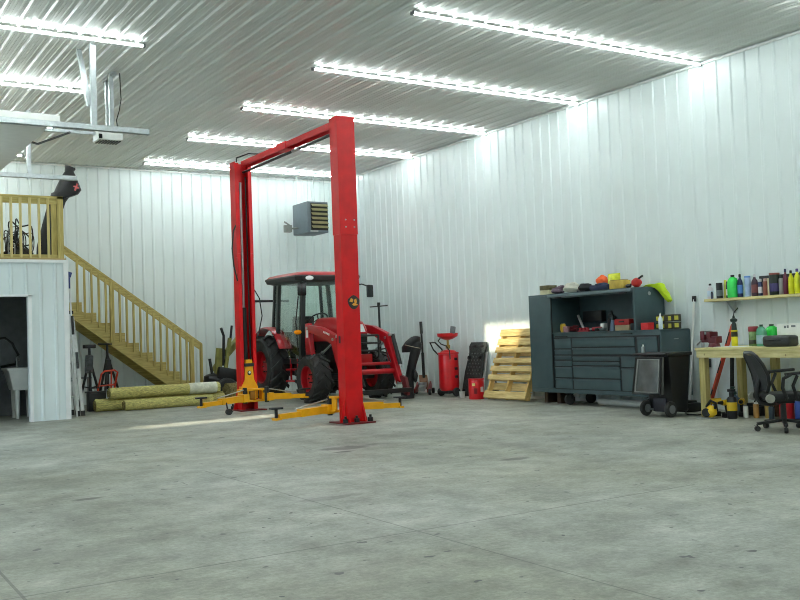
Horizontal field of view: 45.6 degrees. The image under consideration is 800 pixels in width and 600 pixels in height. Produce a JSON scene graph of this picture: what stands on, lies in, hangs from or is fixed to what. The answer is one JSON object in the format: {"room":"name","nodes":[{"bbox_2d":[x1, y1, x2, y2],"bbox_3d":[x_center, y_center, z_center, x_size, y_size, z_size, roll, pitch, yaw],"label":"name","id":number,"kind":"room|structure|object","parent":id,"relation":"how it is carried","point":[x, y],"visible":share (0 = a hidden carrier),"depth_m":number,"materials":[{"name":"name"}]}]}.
{"room":"repair garage","nodes":[
{"label":"repair garage","id":0,"kind":"room"},
{"bbox_2d":[0,297,27,415],"bbox_3d":[-8.725,0.772,15.925,5.035,2.620,0.080,-1,-3,-32],"label":"wall","id":1,"kind":"structure","parent":0,"point":[13,310],"depth_m":17.02,"materials":[{"name":"black"}]},
{"bbox_2d":[0,262,65,421],"bbox_3d":[-7.670,0.676,14.348,5.135,2.620,0.119,-1,-3,-32],"label":"wall","id":2,"kind":"structure","parent":0,"point":[44,281],"depth_m":15.49,"materials":[{"name":"white metal"}]},
{"bbox_2d":[0,294,33,421],"bbox_3d":[-6.424,0.943,15.110,1.110,2.055,0.135,-1,-3,-32],"label":"trim","id":3,"kind":"structure","parent":2,"relation":"attached to","point":[28,296],"depth_m":15.34,"materials":[{"name":"white metal"}]},
{"bbox_2d":[0,259,67,262],"bbox_3d":[-7.666,-0.611,14.344,5.165,0.050,0.020,-1,-3,-32],"label":"trim","id":4,"kind":"structure","parent":2,"relation":"attached to","point":[1,260],"depth_m":15.42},
{"bbox_2d":[63,263,71,418],"bbox_3d":[-5.495,0.649,15.693,0.080,2.620,0.090,-1,-3,-32],"label":"trim","id":5,"kind":"structure","parent":2,"relation":"attached to","point":[65,265],"depth_m":15.65,"materials":[{"name":"white metal"}]},
{"bbox_2d":[0,258,65,259],"bbox_3d":[-8.618,-0.559,15.824,5.135,0.025,3.500,-1,-3,-32],"label":"floor","id":6,"kind":"structure","parent":0,"point":[0,258],"depth_m":15.52,"materials":[{"name":"brown wood"}]},
{"bbox_2d":[3,218,34,253],"bbox_3d":[-6.458,-1.004,16.119,0.553,0.750,0.498,-1,-3,-32],"label":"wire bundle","id":7,"kind":"object","parent":6,"relation":"on","point":[16,250],"visible":0.52,"depth_m":16.04,"materials":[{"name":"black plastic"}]},
{"bbox_2d":[0,194,63,257],"bbox_3d":[-7.731,-1.171,14.438,5.065,1.030,0.108,-1,-3,-32],"label":"railing","id":8,"kind":"object","parent":6,"relation":"on","point":[56,202],"visible":1,"depth_m":15.55,"materials":[{"name":"brown wood"}]},
{"bbox_2d":[36,165,80,254],"bbox_3d":[-5.870,-1.493,16.395,0.770,1.683,0.354,-1,-3,-32],"label":"equipment bag","id":9,"kind":"object","parent":6,"relation":"on","point":[66,189],"visible":0.59,"depth_m":16.32,"materials":[{"name":"black fabric"}]},
{"bbox_2d":[54,165,80,198],"bbox_3d":[-5.770,-2.010,16.489,0.490,0.650,0.353,-1,-3,-32],"label":"hood","id":10,"kind":"object","parent":9,"relation":"attached to","point":[66,189],"depth_m":16.37,"materials":[{"name":"black plastic"}]},
{"bbox_2d":[0,161,334,404],"bbox_3d":[-6.582,-0.313,19.209,12.190,4.880,0.049,-1,-3,-32],"label":"wall","id":11,"kind":"structure","parent":0,"point":[164,238],"depth_m":20.28,"materials":[{"name":"white metal"}]},
{"bbox_2d":[10,161,330,182],"bbox_3d":[-6.665,-2.716,19.258,12.150,0.028,0.020,-1,-3,-32],"label":"trim","id":12,"kind":"structure","parent":11,"relation":"attached to","point":[11,161],"depth_m":20.18,"materials":[{"name":"white metal"}]},
{"bbox_2d":[255,300,273,335],"bbox_3d":[-2.875,0.639,21.439,0.840,1.280,0.039,-1,-3,-32],"label":"window","id":13,"kind":"structure","parent":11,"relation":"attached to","point":[266,305],"depth_m":21.35,"materials":[{"name":"glass"}]},
{"bbox_2d":[0,389,799,599],"bbox_3d":[-0.380,1.646,9.438,12.590,0.200,23.310,-1,-3,-32],"label":"floor","id":14,"kind":"structure","parent":0,"point":[447,496],"depth_m":6.58,"materials":[{"name":"concrete"}]},
{"bbox_2d":[1,356,28,418],"bbox_3d":[-6.482,1.487,16.334,0.570,1.064,0.590,-1,-3,-32],"label":"utility sink","id":15,"kind":"object","parent":14,"relation":"on","point":[16,378],"visible":0.62,"depth_m":16.11,"materials":[{"name":"white plastic"}]},
{"bbox_2d":[0,337,19,367],"bbox_3d":[-6.885,0.909,16.498,0.506,0.543,0.342,-1,-3,-32],"label":"hose","id":16,"kind":"object","parent":15,"relation":"attached to","point":[1,338],"visible":0.99,"depth_m":16.48,"materials":[{"name":"black plastic"}]},
{"bbox_2d":[1,367,27,390],"bbox_3d":[-6.487,1.349,16.340,0.570,0.380,0.590,-1,-3,-32],"label":"basin","id":17,"kind":"object","parent":15,"relation":"in","point":[16,378],"depth_m":16.10,"materials":[{"name":"white plastic"}]},
{"bbox_2d":[68,272,77,416],"bbox_3d":[-5.552,0.745,16.100,0.149,2.463,0.058,-1,-3,-32],"label":"pole","id":18,"kind":"object","parent":14,"relation":"on","point":[69,273],"visible":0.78,"depth_m":16.10,"materials":[{"name":"metal"}]},
{"bbox_2d":[69,311,85,415],"bbox_3d":[-5.636,1.092,16.413,0.271,1.802,0.440,-1,-3,-32],"label":"stepladder","id":19,"kind":"object","parent":14,"relation":"on","point":[77,368],"visible":0.6,"depth_m":16.24,"materials":[{"name":"metal"}]},
{"bbox_2d":[79,344,97,407],"bbox_3d":[-5.753,1.435,17.789,0.486,1.206,0.477,-1,-3,-32],"label":"tripod stand","id":20,"kind":"object","parent":14,"relation":"on","point":[89,369],"visible":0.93,"depth_m":17.76,"materials":[{"name":"black metal"}]},
{"bbox_2d":[85,387,106,411],"bbox_3d":[-5.548,1.809,17.361,0.340,0.431,0.220,-1,-3,-32],"label":"tool case","id":21,"kind":"object","parent":14,"relation":"on","point":[91,395],"visible":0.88,"depth_m":17.27,"materials":[{"name":"black plastic"}]},
{"bbox_2d":[97,369,118,390],"bbox_3d":[-5.495,1.667,17.752,0.510,0.737,0.370,-1,-3,-32],"label":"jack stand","id":22,"kind":"object","parent":14,"relation":"on","point":[104,371],"visible":0.27,"depth_m":17.75,"materials":[{"name":"red metal"}]},
{"bbox_2d":[98,343,118,398],"bbox_3d":[-5.526,1.435,18.238,0.484,1.226,0.549,-1,-3,-32],"label":"jack stand","id":23,"kind":"object","parent":14,"relation":"on","point":[107,365],"visible":0.73,"depth_m":18.18,"materials":[{"name":"black metal"}]},
{"bbox_2d":[64,246,202,384],"bbox_3d":[-5.633,0.517,19.066,3.315,3.204,0.980,-1,-3,-32],"label":"staircase","id":24,"kind":"structure","parent":14,"relation":"on","point":[86,324],"depth_m":18.84,"materials":[{"name":"brown wood"}]},
{"bbox_2d":[93,391,224,411],"bbox_3d":[-4.458,1.886,17.772,2.458,0.229,0.230,-1,-3,-32],"label":"roll","id":25,"kind":"object","parent":14,"relation":"on","point":[107,404],"visible":0.44,"depth_m":17.23,"materials":[{"name":"beige fabric"}]},
{"bbox_2d":[107,381,220,398],"bbox_3d":[-4.359,1.677,17.705,2.118,0.213,0.214,-1,-3,-32],"label":"roll","id":26,"kind":"object","parent":25,"relation":"on","point":[200,387],"visible":1,"depth_m":17.61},
{"bbox_2d":[122,394,213,410],"bbox_3d":[-4.264,1.887,17.587,1.688,0.199,0.200,-1,-3,-32],"label":"roll","id":27,"kind":"object","parent":14,"relation":"on","point":[177,401],"visible":0.93,"depth_m":17.46,"materials":[{"name":"beige fabric"}]},
{"bbox_2d":[203,325,236,390],"bbox_3d":[-3.537,1.269,19.228,0.959,1.502,0.733,-1,-3,-32],"label":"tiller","id":28,"kind":"object","parent":14,"relation":"on","point":[223,375],"visible":0.49,"depth_m":19.05,"materials":[{"name":"black metal"}]},
{"bbox_2d":[222,383,236,397],"bbox_3d":[-3.135,1.792,18.542,0.558,0.378,0.380,-1,-3,-32],"label":"roll","id":29,"kind":"object","parent":14,"relation":"on","point":[228,388],"visible":0.26,"depth_m":18.34,"materials":[{"name":"beige fabric"}]},
{"bbox_2d":[195,115,405,424],"bbox_3d":[-1.730,-0.382,14.746,2.298,4.342,4.190,-1,-3,-32],"label":"lift","id":30,"kind":"object","parent":14,"relation":"on","point":[340,129],"visible":1,"depth_m":13.23,"materials":[{"name":"metal"}]},
{"bbox_2d":[256,271,412,402],"bbox_3d":[-1.422,0.681,18.603,1.870,2.481,4.204,-1,-3,-32],"label":"tractor","id":31,"kind":"object","parent":14,"relation":"on","point":[303,348],"visible":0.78,"depth_m":18.17,"materials":[{"name":"metal"}]},
{"bbox_2d":[297,283,305,295],"bbox_3d":[-1.865,-0.203,18.066,0.170,0.240,0.070,-2,-2,-9],"label":"mirror","id":32,"kind":"object","parent":31,"relation":"attached to","point":[301,287],"depth_m":18.03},
{"bbox_2d":[314,317,367,352],"bbox_3d":[-1.096,0.659,18.027,0.620,0.700,1.160,-1,-3,-32],"label":"hood","id":33,"kind":"object","parent":31,"relation":"attached to","point":[330,323],"depth_m":17.96,"materials":[{"name":"red plastic"}]},
{"bbox_2d":[366,285,372,296],"bbox_3d":[-0.598,-0.177,18.889,0.060,0.250,0.160,-4,-3,40],"label":"mirror","id":34,"kind":"object","parent":31,"relation":"attached to","point":[369,288],"depth_m":18.85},
{"bbox_2d":[370,302,387,350],"bbox_3d":[-0.458,1.004,20.328,0.136,1.902,0.720,-1,-3,-32],"label":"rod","id":35,"kind":"object","parent":14,"relation":"on","point":[378,303],"visible":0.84,"depth_m":20.31,"materials":[{"name":"black metal"}]},
{"bbox_2d":[401,336,421,398],"bbox_3d":[0.211,1.252,17.732,0.462,1.159,0.288,-3,-2,30],"label":"wrapped bundle","id":36,"kind":"object","parent":14,"relation":"on","point":[413,345],"visible":0.97,"depth_m":17.65,"materials":[{"name":"black plastic"}]},
{"bbox_2d":[414,322,434,394],"bbox_3d":[0.435,1.142,18.796,0.390,1.439,0.580,-2,-2,10],"label":"jack","id":37,"kind":"object","parent":14,"relation":"on","point":[423,383],"visible":0.94,"depth_m":18.91,"materials":[{"name":"metal"}]},
{"bbox_2d":[429,326,459,395],"bbox_3d":[0.868,1.157,18.037,0.410,1.321,0.653,-1,-3,-32],"label":"drain","id":38,"kind":"object","parent":14,"relation":"on","point":[448,362],"visible":0.99,"depth_m":17.80,"materials":[{"name":"red metal"}]},
{"bbox_2d":[437,333,457,339],"bbox_3d":[0.897,0.692,17.981,0.410,0.130,0.410,-1,-3,-32],"label":"bowl","id":39,"kind":"object","parent":38,"relation":"on","point":[446,336],"depth_m":17.84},
{"bbox_2d":[462,342,487,395],"bbox_3d":[1.377,1.290,17.749,0.219,1.000,0.681,-1,-3,-32],"label":"creeper","id":40,"kind":"object","parent":14,"relation":"on","point":[474,367],"visible":0.89,"depth_m":17.75,"materials":[{"name":"black plastic"}]},
{"bbox_2d":[468,378,484,399],"bbox_3d":[1.361,1.579,16.965,0.290,0.370,0.290,-1,-3,-32],"label":"can","id":41,"kind":"object","parent":14,"relation":"on","point":[475,385],"visible":1,"depth_m":16.85,"materials":[{"name":"red plastic"}]},
{"bbox_2d":[483,328,531,400],"bbox_3d":[1.975,1.099,16.325,0.580,1.206,1.156,-1,-3,-32],"label":"pallet","id":42,"kind":"object","parent":14,"relation":"on","point":[513,342],"visible":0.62,"depth_m":16.34,"materials":[{"name":"brown wood"}]},
{"bbox_2d":[545,392,556,402],"bbox_3d":[2.472,1.588,15.582,0.200,0.170,0.080,-1,-3,-32],"label":"wood block","id":43,"kind":"object","parent":14,"relation":"on","point":[550,397],"visible":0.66,"depth_m":15.54,"materials":[{"name":"brown wood"}]},
{"bbox_2d":[528,283,692,404],"bbox_3d":[3.119,0.667,14.524,0.640,1.878,2.788,-1,-3,-32],"label":"tool chest","id":44,"kind":"object","parent":14,"relation":"on","point":[591,363],"depth_m":14.55,"materials":[{"name":"metal"}]},
{"bbox_2d":[540,285,556,294],"bbox_3d":[2.399,-0.159,15.403,0.170,0.150,0.230,-1,-3,-32],"label":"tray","id":45,"kind":"object","parent":44,"relation":"on","point":[546,289],"visible":0.7,"depth_m":15.33,"materials":[{"name":"beige plastic"}]},
{"bbox_2d":[563,282,578,292],"bbox_3d":[2.678,-0.192,14.919,0.296,0.171,0.222,-3,-2,27],"label":"rag","id":46,"kind":"object","parent":44,"relation":"on","point":[573,286],"visible":0.8,"depth_m":14.83,"materials":[{"name":"white fabric"}]},
{"bbox_2d":[590,282,608,290],"bbox_3d":[3.049,-0.203,14.336,0.200,0.113,0.380,-1,-3,-32],"label":"tool pouch","id":47,"kind":"object","parent":44,"relation":"on","point":[600,286],"visible":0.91,"depth_m":14.25,"materials":[{"name":"blue fabric"}]},
{"bbox_2d":[608,311,616,330],"bbox_3d":[3.212,0.316,14.432,0.104,0.314,0.159,-1,-3,-32],"label":"grinder","id":48,"kind":"object","parent":44,"relation":"on","point":[612,325],"visible":0.93,"depth_m":14.39,"materials":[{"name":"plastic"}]},
{"bbox_2d":[608,273,619,283],"bbox_3d":[3.242,-0.278,14.392,0.120,0.249,0.256,-1,-3,-32],"label":"bag","id":49,"kind":"object","parent":44,"relation":"on","point":[615,276],"visible":0.46,"depth_m":14.34,"materials":[{"name":"plastic"}]},
{"bbox_2d":[609,279,630,288],"bbox_3d":[3.246,-0.231,14.060,0.161,0.132,0.280,-1,-3,-32],"label":"carton","id":50,"kind":"object","parent":44,"relation":"on","point":[613,284],"visible":0.87,"depth_m":13.97,"materials":[{"name":"yellow cardboard"}]},
{"bbox_2d":[552,328,688,333],"bbox_3d":[3.257,0.471,14.291,0.590,0.020,2.230,-1,-3,-32],"label":"countertop","id":51,"kind":"structure","parent":44,"relation":"on","point":[683,328],"depth_m":13.79,"materials":[{"name":"metal"}]},
{"bbox_2d":[615,325,630,330],"bbox_3d":[3.379,0.411,14.182,0.200,0.080,0.290,-1,-3,-32],"label":"box","id":52,"kind":"object","parent":44,"relation":"on","point":[617,327],"visible":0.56,"depth_m":14.12,"materials":[{"name":"cardboard"}]},
{"bbox_2d":[614,319,633,324],"bbox_3d":[3.363,0.326,14.195,0.191,0.088,0.300,-1,-3,-32],"label":"case","id":53,"kind":"object","parent":52,"relation":"on","point":[616,321],"visible":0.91,"depth_m":14.11,"materials":[{"name":"red plastic"}]},
{"bbox_2d":[625,275,642,287],"bbox_3d":[3.400,-0.266,13.782,0.141,0.178,0.316,-1,-3,-32],"label":"power tool","id":54,"kind":"object","parent":44,"relation":"on","point":[636,282],"visible":0.97,"depth_m":13.70,"materials":[{"name":"red plastic"}]},
{"bbox_2d":[641,322,653,329],"bbox_3d":[3.523,0.373,13.560,0.120,0.100,0.140,-1,-3,-32],"label":"carton","id":55,"kind":"object","parent":44,"relation":"on","point":[644,326],"visible":1,"depth_m":13.51,"materials":[{"name":"cardboard"}]},
{"bbox_2d":[643,283,671,301],"bbox_3d":[3.735,-0.106,13.839,0.415,0.293,0.136,-2,-2,2],"label":"vest","id":56,"kind":"object","parent":44,"relation":"on","point":[660,287],"visible":1,"depth_m":13.79,"materials":[{"name":"fabric"}]},
{"bbox_2d":[656,321,680,328],"bbox_3d":[3.826,0.362,13.565,0.163,0.100,0.334,-1,-3,-32],"label":"pack","id":57,"kind":"object","parent":44,"relation":"on","point":[666,325],"visible":0.86,"depth_m":13.45,"materials":[{"name":"cardboard"}]},
{"bbox_2d":[656,314,680,321],"bbox_3d":[3.826,0.257,13.563,0.163,0.100,0.319,-1,-3,-32],"label":"pack","id":58,"kind":"object","parent":57,"relation":"on","point":[670,317],"visible":0.9,"depth_m":13.46,"materials":[{"name":"cardboard"}]},
{"bbox_2d":[597,398,641,406],"bbox_3d":[3.380,1.541,14.240,0.100,0.098,1.100,-1,-3,-32],"label":"tube","id":59,"kind":"object","parent":14,"relation":"on","point":[614,402],"visible":0.66,"depth_m":14.30,"materials":[{"name":"white plastic"}]},
{"bbox_2d":[632,351,691,416],"bbox_3d":[3.431,1.106,12.519,0.604,0.833,0.565,-1,-3,-32],"label":"bin","id":60,"kind":"object","parent":14,"relation":"on","point":[662,376],"visible":1,"depth_m":12.38,"materials":[{"name":"black plastic"}]},
{"bbox_2d":[679,400,700,411],"bbox_3d":[3.927,1.452,13.063,0.270,0.150,0.300,-1,-3,-32],"label":"case","id":61,"kind":"object","parent":14,"relation":"on","point":[693,405],"visible":0.37,"depth_m":12.94,"materials":[{"name":"plastic"}]},
{"bbox_2d":[688,296,695,399],"bbox_3d":[4.123,0.739,13.443,0.230,1.593,0.060,-1,-3,-32],"label":"pole","id":62,"kind":"object","parent":14,"relation":"on","point":[693,297],"visible":0.81,"depth_m":13.43,"materials":[{"name":"white plastic"}]},
{"bbox_2d":[696,399,716,418],"bbox_3d":[3.882,1.372,11.997,0.196,0.235,0.220,-1,-3,-32],"label":"saw","id":63,"kind":"object","parent":14,"relation":"on","point":[710,411],"visible":1,"depth_m":11.97,"materials":[{"name":"yellow plastic"}]},
{"bbox_2d":[710,325,730,404],"bbox_3d":[4.413,0.921,13.099,0.072,1.171,0.468,0,-3,-41],"label":"handle","id":64,"kind":"object","parent":14,"relation":"on","point":[728,340],"visible":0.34,"depth_m":13.10,"materials":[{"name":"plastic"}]},
{"bbox_2d":[717,399,726,417],"bbox_3d":[4.094,1.367,11.986,0.200,0.229,0.080,-1,-2,-18],"label":"cordless drill","id":65,"kind":"object","parent":14,"relation":"on","point":[722,402],"visible":0.57,"depth_m":11.96,"materials":[{"name":"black plastic"}]},
{"bbox_2d":[730,358,733,388],"bbox_3d":[4.511,1.077,12.933,0.094,0.853,0.054,-2,-2,-3],"label":"pipe","id":66,"kind":"object","parent":14,"relation":"on","point":[731,359],"visible":0.32,"depth_m":12.92,"materials":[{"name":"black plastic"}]},
{"bbox_2d":[727,389,737,418],"bbox_3d":[4.127,1.290,11.837,0.124,0.370,0.124,-1,-3,-32],"label":"canister","id":67,"kind":"object","parent":14,"relation":"on","point":[731,400],"visible":1,"depth_m":11.79,"materials":[{"name":"black plastic"}]},
{"bbox_2d":[738,398,745,416],"bbox_3d":[4.321,1.361,12.044,0.080,0.229,0.200,-3,-2,27],"label":"cordless drill","id":68,"kind":"object","parent":14,"relation":"on","point":[741,401],"visible":0.77,"depth_m":12.03,"materials":[{"name":"black plastic"}]},
{"bbox_2d":[695,345,799,416],"bbox_3d":[4.947,0.981,11.261,0.920,0.885,2.840,-1,-3,-32],"label":"workbench","id":69,"kind":"object","parent":14,"relation":"on","point":[704,353],"visible":0.75,"depth_m":12.13,"materials":[{"name":"brown wood"}]},
{"bbox_2d":[696,331,721,346],"bbox_3d":[4.024,0.506,12.358,0.209,0.210,0.290,-1,-3,-32],"label":"bench vise","id":70,"kind":"object","parent":69,"relation":"on","point":[711,337],"visible":0.99,"depth_m":12.29,"materials":[{"name":"metal"}]},
{"bbox_2d":[730,307,737,345],"bbox_3d":[4.293,0.344,12.219,0.100,0.494,0.089,-2,-2,1],"label":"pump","id":71,"kind":"object","parent":69,"relation":"on","point":[734,332],"visible":0.98,"depth_m":12.19,"materials":[{"name":"yellow plastic"}]},
{"bbox_2d":[748,326,757,345],"bbox_3d":[4.467,0.458,12.031,0.124,0.250,0.124,-1,-3,-32],"label":"jar","id":72,"kind":"object","parent":69,"relation":"on","point":[751,329],"visible":0.75,"depth_m":11.98,"materials":[{"name":"green plastic"}]},
{"bbox_2d":[756,324,766,345],"bbox_3d":[4.495,0.439,11.836,0.101,0.270,0.121,-1,-3,-32],"label":"bottle","id":73,"kind":"object","parent":69,"relation":"on","point":[761,331],"visible":0.88,"depth_m":11.80,"materials":[{"name":"teal plastic"}]},
{"bbox_2d":[766,324,776,335],"bbox_3d":[4.657,0.437,11.917,0.140,0.270,0.163,-1,-3,-32],"label":"jug","id":74,"kind":"object","parent":69,"relation":"on","point":[771,329],"visible":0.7,"depth_m":11.87,"materials":[{"name":"green plastic"}]},
{"bbox_2d":[763,335,798,346],"bbox_3d":[4.521,0.488,11.329,0.227,0.134,0.380,-1,-3,-32],"label":"case","id":75,"kind":"object","parent":69,"relation":"on","point":[773,340],"visible":1,"depth_m":11.22,"materials":[{"name":"black plastic"}]},
{"bbox_2d":[777,323,799,344],"bbox_3d":[4.934,0.420,11.721,0.302,0.269,0.455,-1,-3,-32],"label":"carton","id":76,"kind":"object","parent":69,"relation":"on","point":[792,328],"visible":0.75,"depth_m":11.68,"materials":[{"name":"cardboard"}]},
{"bbox_2d":[747,400,764,415],"bbox_3d":[4.584,1.365,12.145,0.220,0.210,0.220,-1,-3,-32],"label":"box","id":77,"kind":"object","parent":14,"relation":"on","point":[750,405],"visible":0.37,"depth_m":12.11,"materials":[{"name":"black plastic"}]},
{"bbox_2d":[753,402,758,417],"bbox_3d":[4.426,1.369,11.832,0.070,0.190,0.070,-1,-3,-32],"label":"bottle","id":78,"kind":"object","parent":14,"relation":"on","point":[755,405],"visible":0.98,"depth_m":11.80,"materials":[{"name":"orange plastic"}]},
{"bbox_2d":[743,351,799,432],"bbox_3d":[4.104,0.981,10.345,0.639,0.873,0.640,-2,-2,0],"label":"office chair","id":79,"kind":"object","parent":14,"relation":"on","point":[762,383],"visible":1,"depth_m":10.29,"materials":[{"name":"fabric"}]},
{"bbox_2d":[779,403,794,418],"bbox_3d":[4.645,1.311,11.429,0.170,0.260,0.170,-1,-3,-32],"label":"can","id":80,"kind":"object","parent":14,"relation":"on","point":[790,409],"visible":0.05,"depth_m":11.35,"materials":[{"name":"red plastic"}]},
{"bbox_2d":[794,401,799,418],"bbox_3d":[4.741,1.302,11.277,0.120,0.260,0.120,-1,-3,-32],"label":"can","id":81,"kind":"object","parent":14,"relation":"on","point":[797,403],"visible":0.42,"depth_m":11.24,"materials":[{"name":"blue plastic"}]},
{"bbox_2d":[0,0,799,181],"bbox_3d":[-0.557,-3.331,9.623,12.190,0.052,22.910,-1,-3,-32],"label":"ceiling","id":82,"kind":"structure","parent":0,"point":[201,61],"depth_m":12.83,"materials":[{"name":"metal"}]},
{"bbox_2d":[0,82,83,92],"bbox_3d":[-6.475,-2.967,12.477,4.810,0.042,0.056,-1,-3,-32],"label":"strip light","id":83,"kind":"object","parent":82,"relation":"attached to","point":[1,83],"visible":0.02,"depth_m":13.37,"materials":[{"name":"white plastic"}]},
{"bbox_2d":[0,24,145,47],"bbox_3d":[-5.163,-3.091,10.400,4.810,0.042,0.056,-1,-3,-32],"label":"strip light","id":84,"kind":"object","parent":82,"relation":"attached to","point":[1,26],"visible":1,"depth_m":11.20,"materials":[{"name":"white plastic"}]},
{"bbox_2d":[0,43,149,180],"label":"door track","id":85,"kind":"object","parent":82,"relation":"hanging from","point":[18,130],"depth_m":11.63,"materials":[{"name":"white metal"}]},
{"bbox_2d":[31,71,122,144],"bbox_3d":[-5.975,-2.530,11.713,5.070,1.011,0.500,-1,-3,-32],"label":"garage door opener","id":86,"kind":"object","parent":82,"relation":"hanging from","point":[109,138],"visible":0.91,"depth_m":12.87,"materials":[{"name":"white plastic"}]},
{"bbox_2d":[95,140,120,144],"bbox_3d":[-3.989,-2.154,13.004,0.289,0.008,0.240,-1,-3,-32],"label":"grille","id":87,"kind":"object","parent":86,"relation":"attached to","point":[114,142],"depth_m":12.98,"materials":[{"name":"metal"}]},
{"bbox_2d":[142,162,229,169],"bbox_3d":[-4.389,-2.776,19.629,1.881,0.042,0.220,-1,-3,-32],"label":"strip light","id":88,"kind":"object","parent":82,"relation":"attached to","point":[159,164],"depth_m":19.72,"materials":[{"name":"white plastic"}]},
{"bbox_2d":[186,138,275,146],"bbox_3d":[-3.098,-2.902,17.462,1.737,0.042,0.211,-1,-3,-32],"label":"strip light","id":89,"kind":"object","parent":82,"relation":"attached to","point":[253,144],"depth_m":17.53,"materials":[{"name":"white plastic"}]},
{"bbox_2d":[240,107,332,118],"bbox_3d":[-1.828,-3.028,15.304,1.609,0.042,0.160,-1,-3,-32],"label":"strip light","id":90,"kind":"object","parent":82,"relation":"attached to","point":[241,108],"depth_m":15.37,"materials":[{"name":"white plastic"}]},
{"bbox_2d":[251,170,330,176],"bbox_3d":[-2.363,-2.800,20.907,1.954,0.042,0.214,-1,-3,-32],"label":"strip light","id":91,"kind":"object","parent":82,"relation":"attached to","point":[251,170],"depth_m":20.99,"materials":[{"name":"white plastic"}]},
{"bbox_2d":[283,172,328,235],"bbox_3d":[-2.130,-2.143,21.105,0.840,1.360,0.800,-1,-3,-32],"label":"heater","id":92,"kind":"object","parent":82,"relation":"hanging from","point":[310,218],"visible":1,"depth_m":20.94,"materials":[{"name":"metal"}]},
{"bbox_2d":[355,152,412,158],"bbox_3d":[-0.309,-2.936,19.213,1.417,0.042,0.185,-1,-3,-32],"label":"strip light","id":93,"kind":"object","parent":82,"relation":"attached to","point":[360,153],"depth_m":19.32,"materials":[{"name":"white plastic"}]},
{"bbox_2d":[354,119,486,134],"bbox_3d":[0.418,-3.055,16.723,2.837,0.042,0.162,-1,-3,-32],"label":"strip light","id":94,"kind":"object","parent":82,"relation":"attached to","point":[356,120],"depth_m":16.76,"materials":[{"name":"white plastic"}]},
{"bbox_2d":[311,67,579,105],"bbox_3d":[0.859,-3.164,14.207,4.850,0.042,0.056,-1,-3,-32],"label":"strip light","id":95,"kind":"object","parent":82,"relation":"attached to","point":[312,68],"visible":1,"depth_m":14.01,"materials":[{"name":"white plastic"}]},
{"bbox_2d":[410,10,701,66],"bbox_3d":[2.181,-3.289,12.113,4.850,0.042,0.056,-1,-3,-32],"label":"strip light","id":96,"kind":"object","parent":82,"relation":"attached to","point":[413,12],"visible":1,"depth_m":11.88,"materials":[{"name":"white plastic"}]},
{"bbox_2d":[356,30,799,406],"bbox_3d":[4.686,-0.953,12.792,0.049,4.880,22.910,-1,-3,-32],"label":"wall","id":97,"kind":"structure","parent":0,"point":[687,181],"depth_m":15.02,"materials":[{"name":"white metal"}]},
{"bbox_2d":[392,388,724,408],"bbox_3d":[4.755,1.458,12.674,0.006,0.048,22.880,-1,-3,-32],"label":"baseboard","id":98,"kind":"structure","parent":97,"relation":"attached to","point":[532,397],"depth_m":15.62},
{"bbox_2d":[356,31,799,176],"bbox_3d":[4.576,-3.354,12.854,0.020,0.028,22.890,-1,-3,-32],"label":"trim","id":99,"kind":"structure","parent":97,"relation":"attached to","point":[797,32],"depth_m":14.87,"materials":[{"name":"white metal"}]},
{"bbox_2d":[704,293,799,312],"bbox_3d":[5.158,0.012,11.819,0.210,0.208,3.260,-1,-3,-32],"label":"wall shelf","id":100,"kind":"object","parent":97,"relation":"attached to","point":[731,302],"visible":1,"depth_m":12.62,"materials":[{"name":"beige wood"}]},
{"bbox_2d":[716,283,722,297],"bbox_3d":[4.373,-0.128,13.030,0.086,0.215,0.087,-1,-3,-32],"label":"spray can","id":101,"kind":"object","parent":100,"relation":"on","point":[719,287],"visible":0.96,"depth_m":13.00,"materials":[{"name":"black metal"}]},
{"bbox_2d":[727,275,737,297],"bbox_3d":[4.484,-0.185,12.816,0.140,0.305,0.132,-1,-3,-32],"label":"jug","id":102,"kind":"object","parent":100,"relation":"on","point":[732,281],"visible":0.98,"depth_m":12.77,"materials":[{"name":"green plastic"}]},
{"bbox_2d":[737,274,742,296],"bbox_3d":[4.552,-0.192,12.745,0.072,0.310,0.073,-1,-3,-32],"label":"bottle","id":103,"kind":"object","parent":100,"relation":"on","point":[739,282],"visible":0.99,"depth_m":12.72,"materials":[{"name":"blue plastic"}]},
{"bbox_2d":[744,276,750,296],"bbox_3d":[4.617,-0.181,12.643,0.080,0.275,0.080,-1,-3,-32],"label":"spray can","id":104,"kind":"object","parent":100,"relation":"on","point":[747,281],"visible":0.91,"depth_m":12.61,"materials":[{"name":"blue metal"}]},
{"bbox_2d":[751,274,757,295],"bbox_3d":[4.675,-0.194,12.550,0.086,0.290,0.087,-1,-3,-32],"label":"bottle","id":105,"kind":"object","parent":100,"relation":"on","point":[754,283],"visible":0.99,"depth_m":12.52,"materials":[{"name":"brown plastic"}]},
{"bbox_2d":[769,273,779,294],"bbox_3d":[4.838,-0.207,12.293,0.132,0.285,0.134,-1,-3,-32],"label":"spray can","id":106,"kind":"object","parent":100,"relation":"on","point":[773,277],"visible":0.94,"depth_m":12.24,"materials":[{"name":"metal"}]},
{"bbox_2d":[783,269,788,293],"bbox_3d":[4.914,-0.235,12.135,0.059,0.325,0.060,-1,-3,-32],"label":"bottle","id":107,"kind":"object","parent":100,"relation":"on","point":[785,278],"visible":1,"depth_m":12.11,"materials":[{"name":"red plastic"}]},
{"bbox_2d":[788,270,794,293],"bbox_3d":[4.957,-0.227,12.067,0.069,0.300,0.070,-1,-3,-32],"label":"bottle","id":108,"kind":"object","parent":100,"relation":"on","point":[790,278],"visible":1,"depth_m":12.04,"materials":[{"name":"yellow plastic"}]},
{"bbox_2d":[794,268,799,293],"bbox_3d":[5.005,-0.239,11.991,0.075,0.315,0.076,-1,-3,-32],"label":"bottle","id":109,"kind":"object","parent":100,"relation":"on","point":[796,277],"visible":1,"depth_m":11.96,"materials":[{"name":"yellow plastic"}]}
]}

